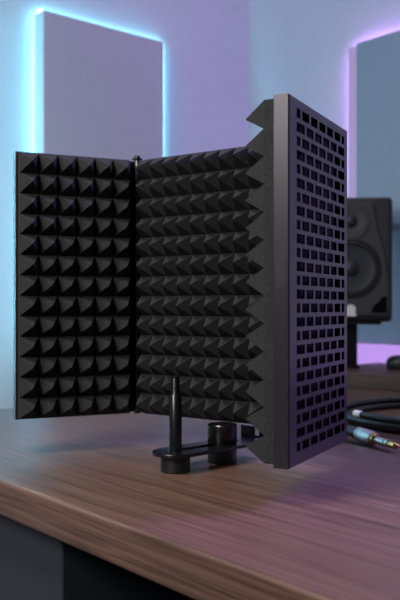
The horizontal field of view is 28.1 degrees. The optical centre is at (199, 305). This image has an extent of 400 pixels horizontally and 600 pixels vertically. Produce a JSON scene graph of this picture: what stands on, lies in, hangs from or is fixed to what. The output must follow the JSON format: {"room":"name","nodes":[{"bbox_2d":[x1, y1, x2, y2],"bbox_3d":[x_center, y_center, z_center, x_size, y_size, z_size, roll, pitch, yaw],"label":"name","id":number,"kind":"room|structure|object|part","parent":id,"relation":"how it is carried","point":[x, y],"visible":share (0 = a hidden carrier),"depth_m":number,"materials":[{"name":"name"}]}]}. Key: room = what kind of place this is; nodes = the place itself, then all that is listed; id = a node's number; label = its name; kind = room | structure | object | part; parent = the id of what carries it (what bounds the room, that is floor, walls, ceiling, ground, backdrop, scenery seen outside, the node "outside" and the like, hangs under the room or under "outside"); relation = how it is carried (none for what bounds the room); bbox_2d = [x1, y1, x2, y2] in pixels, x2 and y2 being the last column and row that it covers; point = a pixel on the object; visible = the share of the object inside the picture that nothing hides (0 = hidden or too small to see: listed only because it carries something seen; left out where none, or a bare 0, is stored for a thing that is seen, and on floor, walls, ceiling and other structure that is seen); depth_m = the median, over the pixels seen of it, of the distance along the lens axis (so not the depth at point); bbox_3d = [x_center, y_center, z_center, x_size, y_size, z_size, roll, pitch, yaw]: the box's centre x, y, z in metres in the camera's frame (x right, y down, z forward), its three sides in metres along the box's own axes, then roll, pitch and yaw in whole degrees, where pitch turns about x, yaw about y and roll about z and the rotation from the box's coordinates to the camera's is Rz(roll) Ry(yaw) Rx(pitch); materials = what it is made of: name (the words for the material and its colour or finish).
{"room":"studio","nodes":[
{"label":"studio","id":0,"kind":"room"},
{"bbox_2d":[0,0,249,408],"bbox_3d":[-0.874,-0.388,1.550,2.750,2.600,0.060,0,0,-40],"label":"wall","id":1,"kind":"structure","parent":0,"point":[206,42],"depth_m":2.17,"materials":[{"name":"paint"}]},
{"bbox_2d":[34,9,163,161],"bbox_3d":[-0.235,-0.290,2.009,0.393,0.834,0.064,0,0,-40],"label":"acoustic panel","id":2,"kind":"object","parent":1,"relation":"attached to","point":[99,89],"visible":0.49,"depth_m":1.95,"materials":[{"name":"grey fabric"}]},
{"bbox_2d":[250,0,399,344],"bbox_3d":[1.331,-0.388,1.029,0.060,2.600,3.586,0,0,-40],"label":"wall","id":3,"kind":"structure","parent":0,"point":[299,48],"depth_m":2.17,"materials":[{"name":"paint"}]},
{"bbox_2d":[349,30,399,229],"bbox_3d":[0.590,-0.427,1.806,0.064,0.474,0.654,0,0,-40],"label":"acoustic panel","id":4,"kind":"object","parent":3,"relation":"attached to","point":[374,63],"visible":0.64,"depth_m":1.95,"materials":[{"name":"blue fabric"}]},
{"bbox_2d":[349,46,355,197],"bbox_3d":[0.399,-0.421,2.024,0.035,0.463,0.033,0,0,-40],"label":"led light strip","id":5,"kind":"object","parent":4,"relation":"attached to","point":[352,51],"depth_m":2.01,"materials":[{"name":"purple"}]},
{"bbox_2d":[357,343,399,363],"bbox_3d":[0.789,0.155,1.611,0.013,0.119,1.200,0,0,-40],"label":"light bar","id":6,"kind":"object","parent":3,"relation":"attached to","point":[366,353],"visible":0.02,"depth_m":2.01,"materials":[{"name":"purple"}]},
{"bbox_3d":[-0.196,0.937,-0.495,5.920,0.050,5.885,0,0,0],"label":"floor","id":7,"kind":"structure","parent":0,"visible":0},
{"bbox_2d":[0,387,399,599],"bbox_3d":[0.626,0.542,0.803,1.272,0.740,2.054,0,0,-40],"label":"desk","id":8,"kind":"object","parent":7,"relation":"on","point":[88,511],"visible":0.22,"depth_m":0.74,"materials":[{"name":"brown wood"}]},
{"bbox_2d":[13,93,346,473],"bbox_3d":[-0.016,-0.008,0.877,0.400,0.360,0.182,0,0,42],"label":"shield","id":9,"kind":"object","parent":8,"relation":"on","point":[208,285],"visible":1,"depth_m":0.92,"materials":[{"name":"black metal"}]},
{"bbox_3d":[-0.154,-0.024,0.970,0.141,0.314,0.015,0,0,-24],"label":"panel frame","id":10,"kind":"part","parent":9,"relation":"part of","materials":[{"name":"black metal"}]},
{"bbox_3d":[-0.079,-0.025,1.000,0.007,0.314,0.007,0,0,45],"label":"hinge rod","id":11,"kind":"part","parent":9,"relation":"part of","materials":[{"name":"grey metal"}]},
{"bbox_3d":[-0.026,0.121,0.834,0.013,0.059,0.013,0,0,0],"label":"mounting post","id":12,"kind":"part","parent":9,"relation":"part of","materials":[{"name":"black metal"}]},
{"bbox_3d":[0.033,-0.024,0.927,0.241,0.314,0.015,0,0,35],"label":"panel frame","id":13,"kind":"part","parent":9,"relation":"part of","materials":[{"name":"black metal"}]},
{"bbox_3d":[0.025,0.140,0.882,0.032,0.021,0.032,0,0,0],"label":"clamp knob","id":14,"kind":"part","parent":9,"relation":"part of","materials":[{"name":"black metal"}]},
{"bbox_3d":[0.107,-0.021,0.755,0.015,0.320,0.165,0,0,28],"label":"panel frame","id":15,"kind":"part","parent":9,"relation":"part of","materials":[{"name":"black metal"}]},
{"bbox_2d":[347,397,399,448],"bbox_3d":[0.371,0.159,1.152,0.375,0.027,0.436,0,0,0],"label":"cable","id":16,"kind":"object","parent":8,"relation":"on","point":[357,415],"visible":0.78,"depth_m":1.09,"materials":[{"name":"black plastic"}]},
{"bbox_2d":[347,363,399,391],"bbox_3d":[0.917,0.157,1.212,0.288,0.031,1.800,0,0,-40],"label":"shelf","id":17,"kind":"object","parent":8,"relation":"on","point":[377,376],"visible":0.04,"depth_m":1.67,"materials":[{"name":"brown wood"}]},
{"bbox_2d":[347,322,380,368],"bbox_3d":[0.332,0.088,1.838,0.155,0.106,0.135,0,0,8],"label":"speaker stand","id":18,"kind":"object","parent":17,"relation":"on","point":[351,326],"visible":0.38,"depth_m":1.82,"materials":[{"name":"black metal"}]},
{"bbox_3d":[0.337,0.137,1.855,0.060,0.008,0.100,0,0,8],"label":"plate","id":19,"kind":"part","parent":18,"relation":"part of","materials":[{"name":"black metal"}]},
{"bbox_3d":[0.331,0.038,1.833,0.155,0.006,0.125,0,0,8],"label":"plate","id":20,"kind":"part","parent":18,"relation":"part of","materials":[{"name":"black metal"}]},
{"bbox_2d":[347,197,391,321],"bbox_3d":[0.339,-0.103,1.831,0.184,0.276,0.158,0,0,6],"label":"monitor","id":21,"kind":"object","parent":18,"relation":"on","point":[369,219],"visible":0.6,"depth_m":1.76,"materials":[{"name":"grey plastic"}]},
{"bbox_2d":[386,355,399,369],"bbox_3d":[0.466,0.126,1.800,0.114,0.031,0.076,0,0,-40],"label":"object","id":22,"kind":"object","parent":17,"relation":"on","point":[392,362],"visible":1,"depth_m":1.76,"materials":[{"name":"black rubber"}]}
]}

